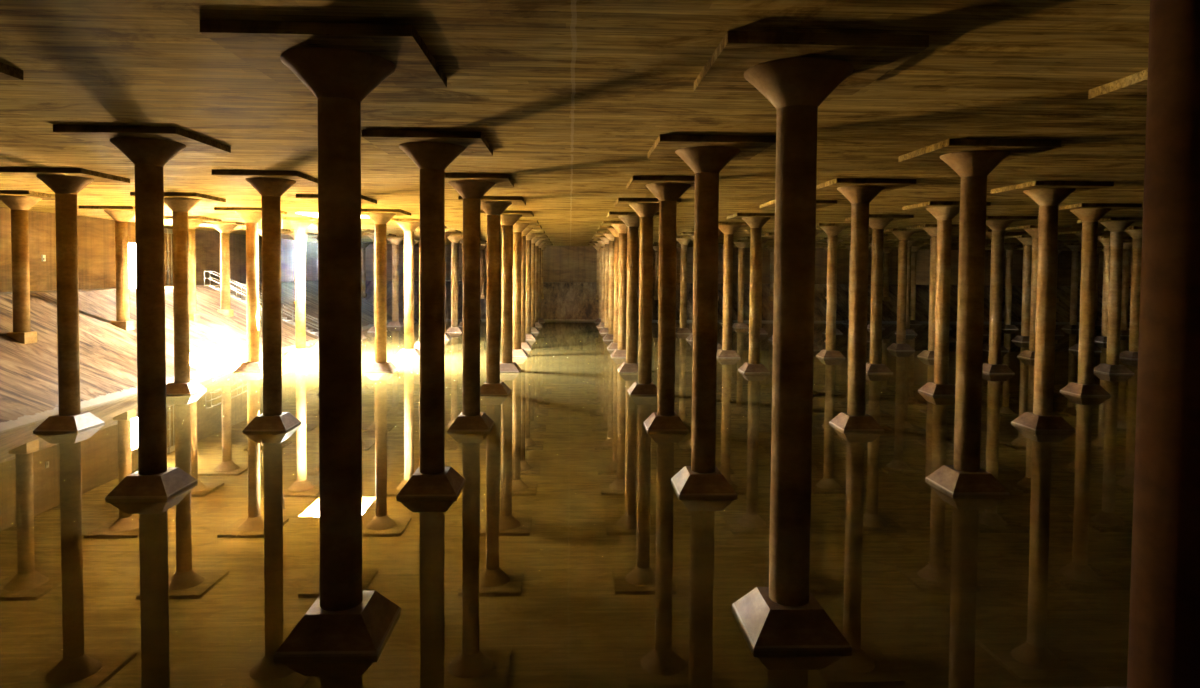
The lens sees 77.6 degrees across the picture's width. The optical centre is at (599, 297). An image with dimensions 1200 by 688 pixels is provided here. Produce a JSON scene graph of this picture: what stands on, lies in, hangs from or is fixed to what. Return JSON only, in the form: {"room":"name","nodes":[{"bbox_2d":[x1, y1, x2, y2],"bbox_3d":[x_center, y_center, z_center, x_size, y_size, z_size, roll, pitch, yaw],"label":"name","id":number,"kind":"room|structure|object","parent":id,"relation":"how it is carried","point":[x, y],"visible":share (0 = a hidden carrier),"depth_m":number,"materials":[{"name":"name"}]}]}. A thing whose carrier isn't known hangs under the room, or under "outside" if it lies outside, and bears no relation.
{"room":"underground water cistern","nodes":[
{"label":"underground water cistern","id":0,"kind":"room"},
{"bbox_2d":[0,207,317,291],"bbox_3d":[-28.967,-1.867,39.754,0.500,5.337,86.350,0,2,-2],"label":"wall","id":1,"kind":"structure","parent":0,"point":[96,236],"depth_m":43.14,"materials":[{"name":"concrete"}]},
{"bbox_2d":[164,229,172,284],"bbox_3d":[-29.032,-2.703,50.413,0.220,3.800,1.000,0,2,-2],"label":"conduit","id":2,"kind":"object","parent":1,"relation":"attached to","point":[168,231],"visible":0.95,"depth_m":50.20,"materials":[{"name":"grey metal"}]},
{"bbox_2d":[0,281,391,435],"bbox_3d":[-23.421,2.491,40.127,10.671,5.690,85.350,0,2,-2],"label":"ramp","id":3,"kind":"object","parent":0,"point":[218,341],"depth_m":32.99,"materials":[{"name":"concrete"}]},
{"bbox_2d":[0,190,54,343],"bbox_3d":[-22.536,-0.965,29.053,2.420,6.108,2.420,0,2,-2],"label":"concrete column","id":4,"kind":"structure","parent":3,"relation":"on","point":[19,202],"depth_m":28.83,"materials":[{"name":"concrete"}]},
{"bbox_2d":[79,206,134,330],"bbox_3d":[-22.801,-1.192,35.644,2.420,6.108,2.420,0,2,-2],"label":"concrete column","id":5,"kind":"structure","parent":3,"relation":"on","point":[121,215],"depth_m":35.41,"materials":[{"name":"concrete"}]},
{"bbox_2d":[164,216,221,321],"bbox_3d":[-23.057,-1.411,42.015,2.420,6.108,2.420,0,2,-2],"label":"concrete column","id":6,"kind":"structure","parent":3,"relation":"on","point":[194,222],"depth_m":41.83,"materials":[{"name":"concrete"}]},
{"bbox_2d":[201,221,245,316],"bbox_3d":[-23.228,-1.558,46.279,2.420,6.108,2.420,0,2,-2],"label":"concrete column","id":7,"kind":"structure","parent":3,"relation":"on","point":[224,227],"depth_m":46.04,"materials":[{"name":"concrete"}]},
{"bbox_2d":[204,271,318,329],"bbox_3d":[-23.226,0.560,51.459,7.905,4.700,0.059,0,2,-2],"label":"handrail","id":8,"kind":"object","parent":3,"relation":"attached to","point":[204,271],"visible":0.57,"depth_m":51.35,"materials":[{"name":"metal"}]},
{"bbox_2d":[210,286,318,336],"bbox_3d":[-22.972,1.207,51.892,7.901,3.960,0.700,0,2,-2],"label":"steps","id":9,"kind":"structure","parent":3,"relation":"on","point":[233,295],"depth_m":51.72,"materials":[{"name":"concrete"}]},
{"bbox_2d":[210,271,318,326],"bbox_3d":[-23.258,0.532,52.258,7.905,4.700,0.059,0,2,-2],"label":"handrail","id":10,"kind":"object","parent":3,"relation":"attached to","point":[210,271],"visible":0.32,"depth_m":52.13,"materials":[{"name":"metal"}]},
{"bbox_2d":[242,227,290,306],"bbox_3d":[-23.485,-1.778,52.670,2.420,6.108,2.420,0,2,-2],"label":"concrete column","id":11,"kind":"structure","parent":3,"relation":"on","point":[243,228],"depth_m":52.16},
{"bbox_2d":[281,232,317,303],"bbox_3d":[-23.733,-1.991,58.862,2.420,6.108,2.420,0,2,-2],"label":"concrete column","id":12,"kind":"structure","parent":3,"relation":"on","point":[292,234],"depth_m":58.16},
{"bbox_2d":[306,236,317,239],"bbox_3d":[-23.982,-2.204,65.053,2.420,6.108,2.420,0,2,-2],"label":"concrete column","id":13,"kind":"structure","parent":3,"relation":"on","point":[312,237],"depth_m":63.72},
{"bbox_2d":[361,242,373,297],"bbox_3d":[-24.463,-2.652,77.035,2.420,6.038,2.420,0,2,-2],"label":"concrete column","id":14,"kind":"structure","parent":3,"relation":"on","point":[364,245],"depth_m":76.81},
{"bbox_2d":[0,367,1136,687],"bbox_3d":[26.793,3.892,42.193,93.800,0.300,67.950,0,2,-2],"label":"water","id":15,"kind":"structure","parent":0,"point":[568,554],"depth_m":13.52,"materials":[{"name":"liquid"}]},
{"bbox_2d":[0,62,22,79],"bbox_3d":[-9.555,0.653,9.703,2.420,7.817,2.420,0,2,-2],"label":"concrete column","id":16,"kind":"structure","parent":15,"relation":"on","point":[7,72],"depth_m":10.62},
{"bbox_2d":[0,167,129,434],"bbox_3d":[-16.182,0.157,22.708,2.420,7.817,2.420,0,2,-2],"label":"concrete column","id":17,"kind":"structure","parent":15,"relation":"on","point":[66,183],"depth_m":22.48,"materials":[{"name":"concrete"}]},
{"bbox_2d":[53,125,230,502],"bbox_3d":[-9.821,0.424,16.333,2.420,7.817,2.420,0,2,-2],"label":"concrete column","id":18,"kind":"structure","parent":15,"relation":"on","point":[149,148],"depth_m":16.09,"materials":[{"name":"concrete"}]},
{"bbox_2d":[130,192,225,396],"bbox_3d":[-16.448,-0.071,29.329,2.420,7.817,2.420,0,2,-2],"label":"concrete column","id":19,"kind":"structure","parent":15,"relation":"on","point":[180,203],"depth_m":29.10,"materials":[{"name":"concrete"}]},
{"bbox_2d":[214,207,286,371],"bbox_3d":[-16.713,-0.298,35.919,2.420,7.817,2.420,0,2,-2],"label":"concrete column","id":20,"kind":"structure","parent":15,"relation":"on","point":[251,216],"depth_m":35.67,"materials":[{"name":"concrete"}]},
{"bbox_2d":[212,170,317,434],"bbox_3d":[-10.087,0.196,22.954,2.420,7.817,2.420,0,2,-2],"label":"concrete column","id":21,"kind":"structure","parent":15,"relation":"on","point":[271,185],"depth_m":22.71,"materials":[{"name":"concrete"}]},
{"bbox_2d":[282,217,317,356],"bbox_3d":[-16.968,-0.518,42.291,2.420,7.817,2.420,0,2,-2],"label":"concrete column","id":22,"kind":"structure","parent":15,"relation":"on","point":[300,224],"depth_m":42.05,"materials":[{"name":"concrete"}]},
{"bbox_2d":[309,223,318,348],"bbox_3d":[-17.140,-0.664,46.554,2.420,7.817,2.420,0,2,-2],"label":"concrete column","id":23,"kind":"structure","parent":15,"relation":"on","point":[315,225],"depth_m":46.03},
{"bbox_2d":[200,20,446,663],"bbox_3d":[-3.460,0.692,9.949,2.420,7.817,2.420,0,2,-2],"label":"concrete column","id":24,"kind":"structure","parent":15,"relation":"on","point":[340,64],"depth_m":9.68,"materials":[{"name":"concrete"}]},
{"bbox_2d":[296,194,376,396],"bbox_3d":[-10.353,-0.032,29.575,2.420,7.817,2.420,0,2,-2],"label":"concrete column","id":25,"kind":"structure","parent":15,"relation":"on","point":[309,197],"depth_m":28.91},
{"bbox_2d":[361,229,374,338],"bbox_3d":[-17.397,-0.884,52.946,2.420,7.817,2.420,0,2,-2],"label":"concrete column","id":26,"kind":"structure","parent":15,"relation":"on","point":[362,230],"depth_m":52.70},
{"bbox_2d":[361,233,395,331],"bbox_3d":[-17.645,-1.098,59.137,2.420,7.817,2.420,0,2,-2],"label":"concrete column","id":27,"kind":"structure","parent":15,"relation":"on","point":[371,235],"depth_m":58.82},
{"bbox_2d":[361,209,410,373],"bbox_3d":[-10.618,-0.259,36.166,2.420,7.817,2.420,0,2,-2],"label":"concrete column","id":28,"kind":"structure","parent":15,"relation":"on","point":[380,217],"depth_m":35.92,"materials":[{"name":"concrete"}]},
{"bbox_2d":[386,237,403,326],"bbox_3d":[-17.894,-1.311,65.328,2.420,7.817,2.420,0,2,-2],"label":"concrete column","id":29,"kind":"structure","parent":15,"relation":"on","point":[395,241],"depth_m":65.10,"materials":[{"name":"concrete"}]},
{"bbox_2d":[388,218,419,356],"bbox_3d":[-10.874,-0.478,42.537,2.420,7.817,2.420,0,2,-2],"label":"concrete column","id":30,"kind":"structure","parent":15,"relation":"on","point":[408,225],"depth_m":42.29,"materials":[{"name":"concrete"}]},
{"bbox_2d":[401,240,418,321],"bbox_3d":[-18.127,-1.510,71.120,2.420,7.817,2.420,0,2,-2],"label":"concrete column","id":31,"kind":"structure","parent":15,"relation":"on","point":[415,241],"depth_m":70.65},
{"bbox_2d":[361,130,492,501],"bbox_3d":[-3.726,0.464,16.580,2.420,7.817,2.420,0,2,-2],"label":"concrete column","id":32,"kind":"structure","parent":15,"relation":"on","point":[432,152],"depth_m":16.31,"materials":[{"name":"concrete"}]},
{"bbox_2d":[414,225,445,348],"bbox_3d":[-11.045,-0.625,46.801,2.420,7.817,2.420,0,2,-2],"label":"concrete column","id":33,"kind":"structure","parent":15,"relation":"on","point":[417,345],"depth_m":46.62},
{"bbox_2d":[445,229,460,339],"bbox_3d":[-11.302,-0.845,53.192,2.420,7.817,2.420,0,2,-2],"label":"concrete column","id":34,"kind":"structure","parent":15,"relation":"on","point":[447,232],"depth_m":52.81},
{"bbox_2d":[445,234,462,332],"bbox_3d":[-11.550,-1.058,59.383,2.420,7.817,2.420,0,2,-2],"label":"concrete column","id":35,"kind":"structure","parent":15,"relation":"on","point":[454,238],"depth_m":59.15,"materials":[{"name":"concrete"}]},
{"bbox_2d":[458,238,480,326],"bbox_3d":[-11.799,-1.271,65.575,2.420,7.817,2.420,0,2,-2],"label":"concrete column","id":36,"kind":"structure","parent":15,"relation":"on","point":[461,240],"depth_m":65.41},
{"bbox_2d":[445,173,513,433],"bbox_3d":[-3.992,0.236,23.200,2.420,7.817,2.420,0,2,-2],"label":"concrete column","id":37,"kind":"structure","parent":15,"relation":"on","point":[471,187],"depth_m":22.95,"materials":[{"name":"concrete"}]},
{"bbox_2d":[458,196,525,397],"bbox_3d":[-4.258,0.008,29.821,2.420,7.817,2.420,0,2,-2],"label":"concrete column","id":38,"kind":"structure","parent":15,"relation":"on","point":[493,206],"depth_m":29.57,"materials":[{"name":"concrete"}]},
{"bbox_2d":[480,210,533,373],"bbox_3d":[-4.523,-0.219,36.412,2.420,7.817,2.420,0,2,-2],"label":"concrete column","id":39,"kind":"structure","parent":15,"relation":"on","point":[508,218],"depth_m":36.16,"materials":[{"name":"concrete"}]},
{"bbox_2d":[500,220,538,357],"bbox_3d":[-4.779,-0.438,42.783,2.420,7.817,2.420,0,2,-2],"label":"concrete column","id":40,"kind":"structure","parent":15,"relation":"on","point":[519,226],"depth_m":42.53,"materials":[{"name":"concrete"}]},
{"bbox_2d":[501,225,541,349],"bbox_3d":[-4.950,-0.585,47.047,2.420,7.817,2.420,0,2,-2],"label":"concrete column","id":41,"kind":"structure","parent":15,"relation":"on","point":[525,345],"depth_m":46.82,"materials":[{"name":"concrete"}]},
{"bbox_2d":[526,230,544,339],"bbox_3d":[-5.207,-0.805,53.438,2.420,7.817,2.420,0,2,-2],"label":"concrete column","id":42,"kind":"structure","parent":15,"relation":"on","point":[529,336],"depth_m":53.19,"materials":[{"name":"concrete"}]},
{"bbox_2d":[531,235,547,332],"bbox_3d":[-5.455,-1.018,59.629,2.420,7.817,2.420,0,2,-2],"label":"concrete column","id":43,"kind":"structure","parent":15,"relation":"on","point":[536,238],"depth_m":59.38,"materials":[{"name":"concrete"}]},
{"bbox_2d":[535,238,549,326],"bbox_3d":[-5.704,-1.231,65.821,2.420,7.817,2.420,0,2,-2],"label":"concrete column","id":44,"kind":"structure","parent":15,"relation":"on","point":[537,324],"depth_m":65.57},
{"bbox_2d":[538,241,550,322],"bbox_3d":[-5.937,-1.431,71.613,2.420,7.817,2.420,0,2,-2],"label":"concrete column","id":45,"kind":"structure","parent":15,"relation":"on","point":[540,319],"depth_m":71.38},
{"bbox_2d":[589,241,601,322],"bbox_3d":[0.158,-1.391,71.859,2.420,7.817,2.420,0,2,-2],"label":"concrete column","id":46,"kind":"structure","parent":15,"relation":"on","point":[598,320],"depth_m":71.62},
{"bbox_2d":[591,239,604,327],"bbox_3d":[0.391,-1.192,66.067,2.420,7.817,2.420,0,2,-2],"label":"concrete column","id":47,"kind":"structure","parent":15,"relation":"on","point":[601,324],"depth_m":65.81,"materials":[{"name":"concrete"}]},
{"bbox_2d":[593,235,608,332],"bbox_3d":[0.639,-0.978,59.876,2.420,7.817,2.420,0,2,-2],"label":"concrete column","id":48,"kind":"structure","parent":15,"relation":"on","point":[603,238],"depth_m":59.61,"materials":[{"name":"concrete"}]},
{"bbox_2d":[595,231,613,340],"bbox_3d":[0.888,-0.765,53.684,2.420,7.817,2.420,0,2,-2],"label":"concrete column","id":49,"kind":"structure","parent":15,"relation":"on","point":[608,337],"depth_m":53.44,"materials":[{"name":"concrete"}]},
{"bbox_2d":[599,225,638,349],"bbox_3d":[1.145,-0.545,47.293,2.420,7.817,2.420,0,2,-2],"label":"concrete column","id":50,"kind":"structure","parent":15,"relation":"on","point":[613,345],"depth_m":47.05,"materials":[{"name":"concrete"}]},
{"bbox_2d":[602,221,639,357],"bbox_3d":[1.316,-0.398,43.029,2.420,7.817,2.420,0,2,-2],"label":"concrete column","id":51,"kind":"structure","parent":15,"relation":"on","point":[620,227],"depth_m":42.78,"materials":[{"name":"concrete"}]},
{"bbox_2d":[607,211,658,374],"bbox_3d":[1.572,-0.179,36.658,2.420,7.817,2.420,0,2,-2],"label":"concrete column","id":52,"kind":"structure","parent":15,"relation":"on","point":[631,219],"depth_m":36.41,"materials":[{"name":"concrete"}]},
{"bbox_2d":[615,198,680,397],"bbox_3d":[1.837,0.048,30.067,2.420,7.817,2.420,0,2,-2],"label":"concrete column","id":53,"kind":"structure","parent":15,"relation":"on","point":[646,208],"depth_m":29.81,"materials":[{"name":"concrete"}]},
{"bbox_2d":[627,175,694,433],"bbox_3d":[2.103,0.276,23.447,2.420,7.817,2.420,0,2,-2],"label":"concrete column","id":54,"kind":"structure","parent":15,"relation":"on","point":[667,189],"depth_m":23.19,"materials":[{"name":"concrete"}]},
{"bbox_2d":[658,240,679,327],"bbox_3d":[6.486,-1.152,66.313,2.420,7.817,2.420,0,2,-2],"label":"concrete column","id":55,"kind":"structure","parent":15,"relation":"on","point":[677,242],"depth_m":65.89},
{"bbox_2d":[675,236,691,333],"bbox_3d":[6.734,-0.939,60.122,2.420,7.817,2.420,0,2,-2],"label":"concrete column","id":56,"kind":"structure","parent":15,"relation":"on","point":[684,241],"depth_m":59.87,"materials":[{"name":"concrete"}]},
{"bbox_2d":[678,232,693,340],"bbox_3d":[6.983,-0.726,53.931,2.420,7.817,2.420,0,2,-2],"label":"concrete column","id":57,"kind":"structure","parent":15,"relation":"on","point":[690,234],"depth_m":53.80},
{"bbox_2d":[692,228,721,349],"bbox_3d":[7.240,-0.505,47.539,2.420,7.817,2.420,0,2,-2],"label":"concrete column","id":58,"kind":"structure","parent":15,"relation":"on","point":[719,346],"depth_m":47.31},
{"bbox_2d":[648,134,775,499],"bbox_3d":[2.369,0.504,16.826,2.420,7.817,2.420,0,2,-2],"label":"concrete column","id":59,"kind":"structure","parent":15,"relation":"on","point":[706,155],"depth_m":16.56,"materials":[{"name":"concrete"}]},
{"bbox_2d":[719,243,735,323],"bbox_3d":[12.348,-1.312,72.351,2.420,7.817,2.420,0,2,-2],"label":"concrete column","id":60,"kind":"structure","parent":15,"relation":"on","point":[721,244],"depth_m":71.87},
{"bbox_2d":[717,222,748,357],"bbox_3d":[7.411,-0.359,43.275,2.420,7.817,2.420,0,2,-2],"label":"concrete column","id":61,"kind":"structure","parent":15,"relation":"on","point":[728,229],"depth_m":43.02,"materials":[{"name":"concrete"}]},
{"bbox_2d":[732,240,749,327],"bbox_3d":[12.580,-1.112,66.559,2.420,7.817,2.420,0,2,-2],"label":"concrete column","id":62,"kind":"structure","parent":15,"relation":"on","point":[741,244],"depth_m":66.31,"materials":[{"name":"concrete"}]},
{"bbox_2d":[727,213,774,374],"bbox_3d":[7.667,-0.139,36.904,2.420,7.817,2.420,0,2,-2],"label":"concrete column","id":63,"kind":"structure","parent":15,"relation":"on","point":[756,221],"depth_m":36.65,"materials":[{"name":"concrete"}]},
{"bbox_2d":[741,237,774,333],"bbox_3d":[12.829,-0.899,60.368,2.420,7.817,2.420,0,2,-2],"label":"concrete column","id":64,"kind":"structure","parent":15,"relation":"on","point":[764,239],"depth_m":60.11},
{"bbox_2d":[762,233,774,340],"bbox_3d":[13.078,-0.686,54.177,2.420,7.817,2.420,0,2,-2],"label":"concrete column","id":65,"kind":"structure","parent":15,"relation":"on","point":[765,234],"depth_m":53.84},
{"bbox_2d":[760,200,836,397],"bbox_3d":[7.932,0.088,30.314,2.420,7.817,2.420,0,2,-2],"label":"concrete column","id":66,"kind":"structure","parent":15,"relation":"on","point":[819,203],"depth_m":29.52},
{"bbox_2d":[694,31,928,656],"bbox_3d":[2.635,0.732,10.195,2.420,7.817,2.420,0,2,-2],"label":"concrete column","id":67,"kind":"structure","parent":15,"relation":"on","point":[796,72],"depth_m":9.92,"materials":[{"name":"concrete"}]},
{"bbox_2d":[814,228,823,350],"bbox_3d":[13.335,-0.466,47.786,2.420,7.817,2.420,0,2,-2],"label":"concrete column","id":68,"kind":"structure","parent":15,"relation":"on","point":[818,230],"depth_m":47.30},
{"bbox_2d":[814,241,826,328],"bbox_3d":[18.675,-1.072,66.806,2.420,7.817,2.420,0,2,-2],"label":"concrete column","id":69,"kind":"structure","parent":15,"relation":"on","point":[816,242],"depth_m":65.50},
{"bbox_2d":[815,238,850,333],"bbox_3d":[18.924,-0.859,60.614,2.420,7.817,2.420,0,2,-2],"label":"concrete column","id":70,"kind":"structure","parent":15,"relation":"on","point":[840,240],"depth_m":60.17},
{"bbox_2d":[816,223,850,358],"bbox_3d":[13.506,-0.319,43.522,2.420,7.817,2.420,0,2,-2],"label":"concrete column","id":71,"kind":"structure","parent":15,"relation":"on","point":[832,230],"depth_m":43.27,"materials":[{"name":"concrete"}]},
{"bbox_2d":[838,244,869,323],"bbox_3d":[24.538,-1.232,72.844,2.420,7.817,2.420,0,2,-2],"label":"concrete column","id":72,"kind":"structure","parent":15,"relation":"on","point":[848,246],"depth_m":72.72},
{"bbox_2d":[842,234,887,341],"bbox_3d":[19.173,-0.646,54.423,2.420,7.817,2.420,0,2,-2],"label":"concrete column","id":73,"kind":"structure","parent":15,"relation":"on","point":[848,235],"depth_m":53.95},
{"bbox_2d":[816,178,915,433],"bbox_3d":[8.198,0.316,23.693,2.420,7.817,2.420,0,2,-2],"label":"concrete column","id":74,"kind":"structure","parent":15,"relation":"on","point":[860,192],"depth_m":23.44,"materials":[{"name":"concrete"}]},
{"bbox_2d":[845,214,912,373],"bbox_3d":[13.762,-0.100,37.151,2.420,7.817,2.420,0,2,-2],"label":"concrete column","id":75,"kind":"structure","parent":15,"relation":"on","point":[877,222],"depth_m":36.91,"materials":[{"name":"concrete"}]},
{"bbox_2d":[867,241,895,328],"bbox_3d":[24.770,-1.033,67.052,2.420,7.817,2.420,0,2,-2],"label":"concrete column","id":76,"kind":"structure","parent":15,"relation":"on","point":[870,242],"depth_m":66.34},
{"bbox_2d":[884,228,925,350],"bbox_3d":[19.430,-0.426,48.032,2.420,7.817,2.420,0,2,-2],"label":"concrete column","id":77,"kind":"structure","parent":15,"relation":"on","point":[902,235],"depth_m":47.79,"materials":[{"name":"concrete"}]},
{"bbox_2d":[887,238,929,334],"bbox_3d":[25.019,-0.819,60.861,2.420,7.817,2.420,0,2,-2],"label":"concrete column","id":78,"kind":"structure","parent":15,"relation":"on","point":[911,241],"depth_m":60.56,"materials":[{"name":"concrete"}]},
{"bbox_2d":[896,245,930,324],"bbox_3d":[30.633,-1.192,73.090,2.420,7.817,2.420,0,2,-2],"label":"concrete column","id":79,"kind":"structure","parent":15,"relation":"on","point":[914,248],"depth_m":72.84,"materials":[{"name":"concrete"}]},
{"bbox_2d":[906,224,959,358],"bbox_3d":[19.601,-0.279,43.768,2.420,7.817,2.420,0,2,-2],"label":"concrete column","id":80,"kind":"structure","parent":15,"relation":"on","point":[931,229],"depth_m":43.57,"materials":[{"name":"concrete"}]},
{"bbox_2d":[922,235,958,341],"bbox_3d":[25.268,-0.606,54.669,2.420,7.817,2.420,0,2,-2],"label":"concrete column","id":81,"kind":"structure","parent":15,"relation":"on","point":[951,339],"depth_m":54.22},
{"bbox_2d":[924,242,958,328],"bbox_3d":[30.865,-0.993,67.298,2.420,7.817,2.420,0,2,-2],"label":"concrete column","id":82,"kind":"structure","parent":15,"relation":"on","point":[952,243],"depth_m":66.88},
{"bbox_2d":[903,201,990,397],"bbox_3d":[14.027,0.127,30.560,2.420,7.817,2.420,0,2,-2],"label":"concrete column","id":83,"kind":"structure","parent":15,"relation":"on","point":[944,212],"depth_m":30.33,"materials":[{"name":"concrete"}]},
{"bbox_2d":[899,139,1061,498],"bbox_3d":[8.464,0.544,17.072,2.420,7.817,2.420,0,2,-2],"label":"concrete column","id":84,"kind":"structure","parent":15,"relation":"on","point":[972,160],"depth_m":16.82,"materials":[{"name":"concrete"}]},
{"bbox_2d":[983,239,1004,334],"bbox_3d":[31.114,-0.780,61.107,2.420,7.817,2.420,0,2,-2],"label":"concrete column","id":85,"kind":"structure","parent":15,"relation":"on","point":[987,241],"depth_m":60.61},
{"bbox_2d":[983,229,1025,350],"bbox_3d":[25.524,-0.386,48.278,2.420,7.817,2.420,0,2,-2],"label":"concrete column","id":86,"kind":"structure","parent":15,"relation":"on","point":[989,231],"depth_m":47.92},
{"bbox_2d":[989,243,1022,329],"bbox_3d":[36.960,-0.953,67.544,2.420,7.817,2.420,0,2,-2],"label":"concrete column","id":87,"kind":"structure","parent":15,"relation":"on","point":[1009,247],"depth_m":67.32,"materials":[{"name":"concrete"}]},
{"bbox_2d":[982,216,1036,373],"bbox_3d":[19.857,-0.060,37.397,2.420,7.817,2.420,0,2,-2],"label":"concrete column","id":88,"kind":"structure","parent":15,"relation":"on","point":[997,224],"depth_m":37.16,"materials":[{"name":"concrete"}]},
{"bbox_2d":[1004,235,1031,341],"bbox_3d":[31.363,-0.567,54.916,2.420,7.817,2.420,0,2,-2],"label":"concrete column","id":89,"kind":"structure","parent":15,"relation":"on","point":[1026,240],"depth_m":54.70,"materials":[{"name":"concrete"}]},
{"bbox_2d":[1006,225,1071,358],"bbox_3d":[25.696,-0.239,44.014,2.420,7.817,2.420,0,2,-2],"label":"concrete column","id":90,"kind":"structure","parent":15,"relation":"on","point":[1032,230],"depth_m":43.86,"materials":[{"name":"concrete"}]},
{"bbox_2d":[991,181,1113,433],"bbox_3d":[14.293,0.355,23.939,2.420,7.817,2.420,0,2,-2],"label":"concrete column","id":91,"kind":"structure","parent":15,"relation":"on","point":[1048,195],"depth_m":23.70,"materials":[{"name":"concrete"}]},
{"bbox_2d":[1055,240,1078,334],"bbox_3d":[37.209,-0.740,61.353,2.420,7.817,2.420,0,2,-2],"label":"concrete column","id":92,"kind":"structure","parent":15,"relation":"on","point":[1060,242],"depth_m":60.92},
{"bbox_2d":[1061,243,1097,329],"bbox_3d":[43.055,-0.913,67.791,2.420,7.817,2.420,0,2,-2],"label":"concrete column","id":93,"kind":"structure","parent":15,"relation":"on","point":[1074,247],"depth_m":67.58,"materials":[{"name":"concrete"}]},
{"bbox_2d":[1058,231,1109,351],"bbox_3d":[31.619,-0.346,48.524,2.420,7.817,2.420,0,2,-2],"label":"concrete column","id":94,"kind":"structure","parent":15,"relation":"on","point":[1075,347],"depth_m":48.29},
{"bbox_2d":[1081,246,1103,325],"bbox_3d":[48.917,-1.073,73.829,2.420,7.817,2.420,0,2,-2],"label":"concrete column","id":95,"kind":"structure","parent":15,"relation":"on","point":[1099,248],"depth_m":73.54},
{"bbox_2d":[1058,203,1141,397],"bbox_3d":[20.122,0.167,30.806,2.420,7.817,2.420,0,2,-2],"label":"concrete column","id":96,"kind":"structure","parent":15,"relation":"on","point":[1089,214],"depth_m":30.57,"materials":[{"name":"concrete"}]},
{"bbox_2d":[1077,217,1142,373],"bbox_3d":[25.952,-0.020,37.643,2.420,7.817,2.420,0,2,-2],"label":"concrete column","id":97,"kind":"structure","parent":15,"relation":"on","point":[1116,226],"depth_m":37.42,"materials":[{"name":"concrete"}]},
{"bbox_2d":[1094,236,1131,342],"bbox_3d":[37.458,-0.527,55.162,2.420,7.817,2.420,0,2,-2],"label":"concrete column","id":98,"kind":"structure","parent":15,"relation":"on","point":[1105,240],"depth_m":55.00,"materials":[{"name":"concrete"}]},
{"bbox_2d":[1088,69,1147,99],"bbox_3d":[8.730,0.772,10.441,2.420,7.817,2.420,0,2,-2],"label":"concrete column","id":99,"kind":"structure","parent":15,"relation":"on","point":[1132,87],"depth_m":10.98,"materials":[{"name":"concrete"}]},
{"bbox_2d":[1104,226,1142,359],"bbox_3d":[31.791,-0.200,44.260,2.420,7.817,2.420,0,2,-2],"label":"concrete column","id":100,"kind":"structure","parent":15,"relation":"on","point":[1135,232],"depth_m":44.07,"materials":[{"name":"concrete"}]},
{"bbox_2d":[1120,241,1131,335],"bbox_3d":[43.304,-0.700,61.599,2.420,7.817,2.420,0,2,-2],"label":"concrete column","id":101,"kind":"structure","parent":15,"relation":"on","point":[1127,245],"depth_m":61.37,"materials":[{"name":"concrete"}]},
{"bbox_2d":[0,0,1149,250],"bbox_3d":[26.857,-4.220,41.916,112.200,0.300,86.350,0,2,-2],"label":"ceiling","id":102,"kind":"structure","parent":0,"point":[570,99],"depth_m":12.52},
{"bbox_2d":[192,320,1137,393],"bbox_3d":[26.795,3.663,42.185,90.840,0.001,64.990,0,2,-2],"label":"floor","id":103,"kind":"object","parent":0,"point":[557,343],"visible":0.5,"depth_m":44.70,"materials":[{"name":"concrete"}]},
{"bbox_2d":[364,281,1130,323],"bbox_3d":[25.304,1.534,79.443,111.200,5.690,10.671,0,2,-2],"label":"wall","id":104,"kind":"structure","parent":0,"point":[562,301],"depth_m":77.81,"materials":[{"name":"concrete"}]},
{"bbox_2d":[480,243,486,298],"bbox_3d":[-12.274,-2.572,77.527,2.420,6.038,2.420,0,2,-2],"label":"concrete column","id":105,"kind":"structure","parent":104,"relation":"on","point":[483,246],"depth_m":77.28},
{"bbox_2d":[541,244,552,298],"bbox_3d":[-6.179,-2.533,77.774,2.420,6.038,2.420,0,2,-2],"label":"concrete column","id":106,"kind":"structure","parent":104,"relation":"on","point":[544,246],"depth_m":77.54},
{"bbox_2d":[588,244,598,299],"bbox_3d":[-0.084,-2.493,78.020,2.420,6.038,2.420,0,2,-2],"label":"concrete column","id":107,"kind":"structure","parent":104,"relation":"on","point":[593,245],"depth_m":77.77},
{"bbox_2d":[653,245,658,299],"bbox_3d":[6.011,-2.453,78.266,2.420,6.038,2.420,0,2,-2],"label":"concrete column","id":108,"kind":"structure","parent":104,"relation":"on","point":[655,247],"depth_m":78.01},
{"bbox_2d":[763,246,773,300],"bbox_3d":[18.201,-2.374,78.759,2.420,6.038,2.420,0,2,-2],"label":"concrete column","id":109,"kind":"structure","parent":104,"relation":"on","point":[770,248],"depth_m":78.51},
{"bbox_2d":[815,246,845,299],"bbox_3d":[24.296,-2.334,79.005,2.420,6.038,2.420,0,2,-2],"label":"concrete column","id":110,"kind":"structure","parent":104,"relation":"on","point":[824,247],"depth_m":78.19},
{"bbox_2d":[871,247,898,300],"bbox_3d":[30.391,-2.294,79.251,2.420,6.038,2.420,0,2,-2],"label":"concrete column","id":111,"kind":"structure","parent":104,"relation":"on","point":[886,250],"depth_m":79.01,"materials":[{"name":"concrete"}]},
{"bbox_2d":[1056,248,1069,302],"bbox_3d":[48.675,-2.175,79.990,2.420,6.038,2.420,0,2,-2],"label":"concrete column","id":112,"kind":"structure","parent":104,"relation":"on","point":[1059,249],"depth_m":79.47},
{"bbox_2d":[366,244,1131,285],"bbox_3d":[25.114,-2.979,84.874,112.200,5.337,0.500,0,2,-2],"label":"wall","id":113,"kind":"structure","parent":0,"point":[560,263],"depth_m":84.17,"materials":[{"name":"concrete"}]},
{"bbox_2d":[1022,686,1126,687],"bbox_3d":[28.300,4.102,4.869,111.200,5.690,10.671,0,2,-2],"label":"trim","id":114,"kind":"structure","parent":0,"point":[1089,686],"depth_m":8.96,"materials":[{"name":"concrete"}]},
{"bbox_2d":[1127,0,1199,687],"bbox_3d":[2.880,-0.033,3.519,2.420,5.828,2.420,0,2,-2],"label":"concrete column","id":115,"kind":"structure","parent":114,"relation":"on","point":[1164,615],"depth_m":3.44,"materials":[{"name":"concrete"}]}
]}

